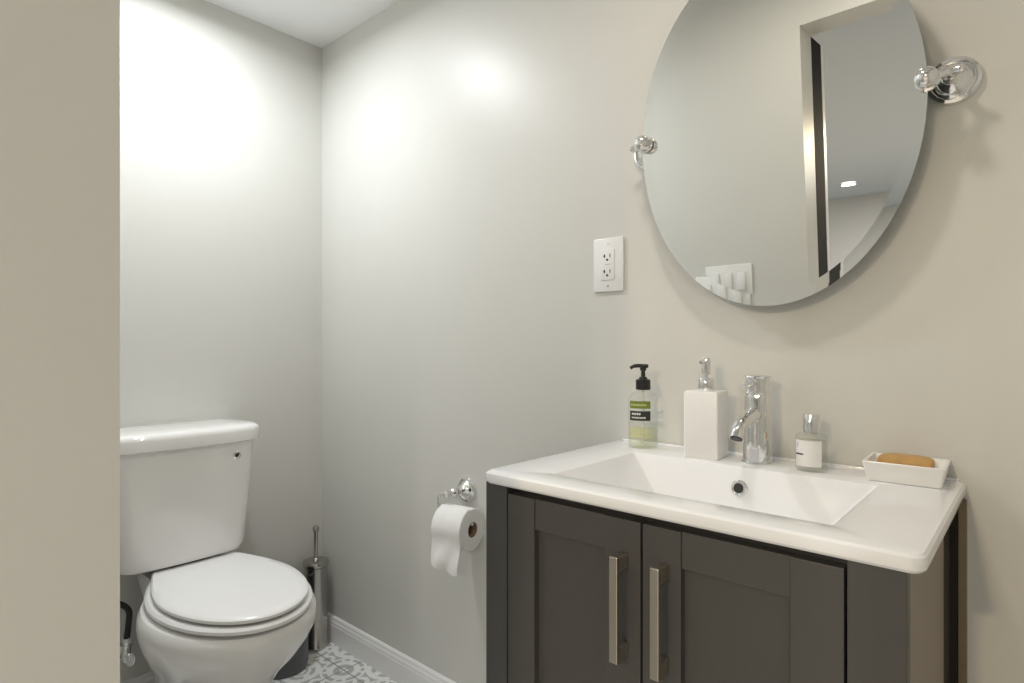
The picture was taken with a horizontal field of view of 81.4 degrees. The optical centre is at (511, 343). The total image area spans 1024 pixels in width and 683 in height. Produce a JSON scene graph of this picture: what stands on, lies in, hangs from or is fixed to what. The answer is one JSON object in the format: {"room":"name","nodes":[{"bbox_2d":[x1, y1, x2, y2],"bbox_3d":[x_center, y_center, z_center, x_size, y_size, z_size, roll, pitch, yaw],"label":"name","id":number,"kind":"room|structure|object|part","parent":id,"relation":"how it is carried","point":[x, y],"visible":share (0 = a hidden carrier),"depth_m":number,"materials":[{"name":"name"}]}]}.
{"room":"bathroom","nodes":[
{"label":"bathroom","id":0,"kind":"room"},
{"bbox_2d":[0,0,119,682],"bbox_3d":[-0.557,-0.011,0.616,2.450,2.122,0.120,0,0,42],"label":"wall","id":1,"kind":"structure","parent":0,"point":[60,59],"depth_m":0.46,"materials":[{"name":"paint"}]},
{"bbox_2d":[120,0,321,682],"bbox_3d":[-1.061,-0.011,1.818,0.100,2.122,1.005,0,0,42],"label":"wall","id":2,"kind":"structure","parent":0,"point":[221,108],"depth_m":1.91,"materials":[{"name":"paint"}]},
{"bbox_2d":[120,601,134,666],"bbox_3d":[-1.081,0.789,1.652,0.090,0.185,0.033,0,0,42],"label":"shutoff valve","id":3,"kind":"object","parent":2,"relation":"attached to","point":[127,657],"visible":0.64,"depth_m":1.62,"materials":[{"name":"silver metal"}]},
{"bbox_3d":[-1.045,0.865,1.630,0.006,0.038,0.024,0,0,42],"label":"oval handle","id":4,"kind":"part","parent":3,"relation":"part of","materials":[{"name":"silver metal"}]},
{"bbox_2d":[121,671,154,682],"bbox_3d":[-1.023,1.005,1.775,0.013,0.090,0.992,0,0,42],"label":"baseboard","id":5,"kind":"structure","parent":2,"relation":"attached to","point":[149,677],"depth_m":1.73,"materials":[{"name":"paint"}]},
{"bbox_2d":[205,0,399,47],"bbox_3d":[-0.190,-1.097,1.029,2.450,0.050,1.225,0,0,42],"label":"ceiling","id":6,"kind":"structure","parent":0,"point":[319,23],"depth_m":1.94,"materials":[{"name":"paint"}]},
{"bbox_2d":[271,641,396,682],"bbox_3d":[-0.190,1.075,1.029,2.450,0.050,1.225,0,0,42],"label":"floor","id":7,"kind":"structure","parent":0,"point":[332,664],"depth_m":1.91,"materials":[{"name":"tile"}]},
{"bbox_2d":[120,418,316,682],"bbox_3d":[-0.781,0.641,1.560,0.654,0.818,0.420,0,0,42],"label":"toilet","id":8,"kind":"object","parent":7,"relation":"on","point":[205,614],"visible":0.92,"depth_m":1.54,"materials":[{"name":"ceramic"}]},
{"bbox_3d":[-0.948,0.446,1.698,0.209,0.323,0.374,0,0,42],"label":"tank","id":9,"kind":"part","parent":8,"relation":"part of","materials":[{"name":"ceramic"}]},
{"bbox_3d":[-0.945,0.258,1.695,0.229,0.052,0.404,0,0,42],"label":"tank lid","id":10,"kind":"part","parent":8,"relation":"part of","materials":[{"name":"ceramic"}]},
{"bbox_3d":[-0.714,0.637,1.517,0.498,0.017,0.356,0,0,42],"label":"seat","id":11,"kind":"part","parent":8,"relation":"part of","materials":[{"name":"plastic"}]},
{"bbox_3d":[-0.711,0.616,1.514,0.476,0.018,0.330,0,0,42],"label":"seat lid","id":12,"kind":"part","parent":8,"relation":"part of","materials":[{"name":"plastic"}]},
{"bbox_3d":[-0.797,0.322,1.724,0.005,0.026,0.026,0,0,42],"label":"lever mount","id":13,"kind":"part","parent":8,"relation":"part of","materials":[{"name":"silver metal"}]},
{"bbox_2d":[274,636,307,679],"bbox_3d":[-0.744,0.931,1.934,0.166,0.237,0.166,0,0,42],"label":"waste bin","id":14,"kind":"object","parent":7,"relation":"on","point":[297,663],"visible":0.23,"depth_m":1.89,"materials":[{"name":"plastic"}]},
{"bbox_2d":[303,525,328,651],"bbox_3d":[-0.681,0.841,2.070,0.087,0.419,0.087,0,0,42],"label":"toilet brush","id":15,"kind":"object","parent":7,"relation":"on","point":[315,567],"visible":0.91,"depth_m":2.04,"materials":[{"name":"metal"}]},
{"bbox_3d":[-0.681,0.754,2.070,0.087,0.028,0.087,0,0,42],"label":"lid","id":16,"kind":"part","parent":15,"relation":"part of","materials":[{"name":"metal"}]},
{"bbox_3d":[-0.681,0.690,2.070,0.022,0.117,0.022,0,0,42],"label":"handle","id":17,"kind":"part","parent":15,"relation":"part of","materials":[{"name":"metal"}]},
{"bbox_2d":[486,481,966,682],"bbox_3d":[0.320,0.641,0.958,0.624,0.817,0.454,0,0,42],"label":"vanity cabinet","id":18,"kind":"object","parent":7,"relation":"on","point":[577,592],"visible":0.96,"depth_m":0.79,"materials":[{"name":"paint"}]},
{"bbox_3d":[0.092,0.599,0.910,0.246,0.703,0.020,0,0,42],"label":"door","id":19,"kind":"part","parent":18,"relation":"part of","materials":[{"name":"paint"}]},
{"bbox_3d":[0.148,0.365,0.827,0.013,0.146,0.030,0,0,42],"label":"handle","id":20,"kind":"part","parent":18,"relation":"part of","materials":[{"name":"silver metal"}]},
{"bbox_3d":[0.194,0.365,0.785,0.013,0.146,0.030,0,0,42],"label":"handle","id":21,"kind":"part","parent":18,"relation":"part of","materials":[{"name":"silver metal"}]},
{"bbox_2d":[486,438,965,573],"bbox_3d":[0.326,0.276,0.961,0.619,0.134,0.438,0,0,42],"label":"sink","id":22,"kind":"object","parent":18,"relation":"in","point":[833,510],"visible":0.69,"depth_m":0.91,"materials":[{"name":"ceramic"}]},
{"bbox_2d":[630,364,650,443],"bbox_3d":[0.269,0.126,1.221,0.060,0.172,0.044,0,0,4],"label":"soap bottle","id":23,"kind":"object","parent":22,"relation":"on","point":[642,383],"visible":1,"depth_m":1.21,"materials":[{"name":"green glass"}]},
{"bbox_2d":[684,358,727,460],"bbox_3d":[0.366,0.119,1.122,0.064,0.186,0.064,0,0,38],"label":"soap dispenser","id":24,"kind":"object","parent":22,"relation":"on","point":[705,408],"visible":1,"depth_m":1.10,"materials":[{"name":"white ceramic"}]},
{"bbox_2d":[729,374,774,465],"bbox_3d":[0.412,0.134,1.035,0.056,0.156,0.136,0,0,42],"label":"faucet","id":25,"kind":"object","parent":22,"relation":"on","point":[752,428],"visible":1,"depth_m":1.04,"materials":[{"name":"silver metal"}]},
{"bbox_3d":[0.401,0.137,1.022,0.027,0.055,0.101,0,0,42],"label":"spout","id":26,"kind":"part","parent":25,"relation":"part of","materials":[{"name":"silver metal"}]},
{"bbox_2d":[796,413,821,467],"bbox_3d":[0.504,0.165,1.002,0.050,0.094,0.050,0,0,8],"label":"perfume bottle","id":27,"kind":"object","parent":22,"relation":"on","point":[808,453],"visible":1,"depth_m":0.99,"materials":[{"name":"clear glass"}]},
{"bbox_2d":[862,452,950,488],"bbox_3d":[0.616,0.197,0.929,0.107,0.031,0.094,0,0,40],"label":"soap dish","id":28,"kind":"object","parent":22,"relation":"on","point":[928,477],"visible":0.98,"depth_m":0.90,"materials":[{"name":"white ceramic"}]},
{"bbox_2d":[877,453,934,467],"bbox_3d":[0.615,0.186,0.930,0.075,0.025,0.045,0,0,39],"label":"soap bar","id":29,"kind":"object","parent":28,"relation":"in","point":[895,458],"visible":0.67,"depth_m":0.92,"materials":[{"name":"orange wax"}]},
{"bbox_3d":[0.279,0.599,0.744,0.248,0.703,0.020,0,0,42],"label":"door","id":30,"kind":"part","parent":18,"relation":"part of","materials":[{"name":"paint"}]},
{"bbox_3d":[0.511,0.641,0.744,0.018,0.817,0.288,0,0,42],"label":"panel","id":31,"kind":"part","parent":18,"relation":"part of","materials":[{"name":"grey wood"}]},
{"bbox_2d":[322,0,1023,682],"bbox_3d":[0.184,-0.011,1.449,2.450,2.122,0.100,0,0,42],"label":"wall","id":32,"kind":"structure","parent":0,"point":[476,154],"depth_m":1.45,"materials":[{"name":"paint"}]},
{"bbox_2d":[328,612,455,682],"bbox_3d":[-0.246,1.005,1.756,1.200,0.090,0.013,0,0,42],"label":"baseboard","id":33,"kind":"structure","parent":32,"relation":"attached to","point":[397,666],"depth_m":1.91,"materials":[{"name":"paint"}]},
{"bbox_2d":[437,477,476,525],"bbox_3d":[-0.133,0.421,1.605,0.120,0.104,0.088,0,0,42],"label":"toilet roll holder","id":34,"kind":"object","parent":32,"relation":"attached to","point":[466,489],"visible":0.83,"depth_m":1.63,"materials":[{"name":"silver metal"}]},
{"bbox_3d":[-0.162,0.403,1.611,0.027,0.027,0.058,0,0,42],"label":"post","id":35,"kind":"part","parent":34,"relation":"part of","materials":[{"name":"silver metal"}]},
{"bbox_3d":[-0.152,0.436,1.581,0.117,0.075,0.008,0,0,33],"label":"swing arm","id":36,"kind":"part","parent":34,"relation":"part of","materials":[{"name":"silver metal"}]},
{"bbox_2d":[431,503,483,575],"bbox_3d":[-0.145,0.507,1.570,0.095,0.159,0.118,0,0,33],"label":"toilet roll","id":37,"kind":"object","parent":34,"relation":"on","point":[452,532],"visible":1,"depth_m":1.53,"materials":[{"name":"paper"}]},
{"bbox_2d":[594,236,623,292],"bbox_3d":[0.217,-0.179,1.346,0.079,0.122,0.009,0,0,42],"label":"wall outlet","id":38,"kind":"object","parent":32,"relation":"attached to","point":[608,252],"visible":1,"depth_m":1.34,"materials":[{"name":"white plastic"}]},
{"bbox_2d":[601,249,613,280],"bbox_3d":[0.216,-0.179,1.344,0.035,0.069,0.003,0,0,42],"label":"receptacle","id":39,"kind":"object","parent":38,"relation":"attached to","point":[607,255],"depth_m":1.34,"materials":[{"name":"white plastic"}]},
{"bbox_2d":[630,0,983,305],"bbox_3d":[0.463,-0.390,1.071,0.600,0.642,0.095,0,0,42],"label":"wall mirror","id":40,"kind":"object","parent":32,"relation":"attached to","point":[781,141],"visible":1,"depth_m":1.04,"materials":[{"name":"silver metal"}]},
{"bbox_3d":[0.272,-0.408,1.241,0.036,0.018,0.046,0,0,-28],"label":"post","id":41,"kind":"part","parent":40,"relation":"part of","materials":[{"name":"silver metal"}]},
{"bbox_3d":[0.263,-0.406,1.206,0.033,0.033,0.030,0,0,42],"label":"pivot knob","id":42,"kind":"part","parent":40,"relation":"part of","materials":[{"name":"silver metal"}]},
{"bbox_3d":[0.619,-0.398,0.889,0.033,0.033,0.030,0,0,42],"label":"pivot knob","id":43,"kind":"part","parent":40,"relation":"part of","materials":[{"name":"silver metal"}]},
{"bbox_3d":[0.652,-0.404,0.901,0.050,0.025,0.036,0,0,22],"label":"post","id":44,"kind":"part","parent":40,"relation":"part of","materials":[{"name":"silver metal"}]}
]}

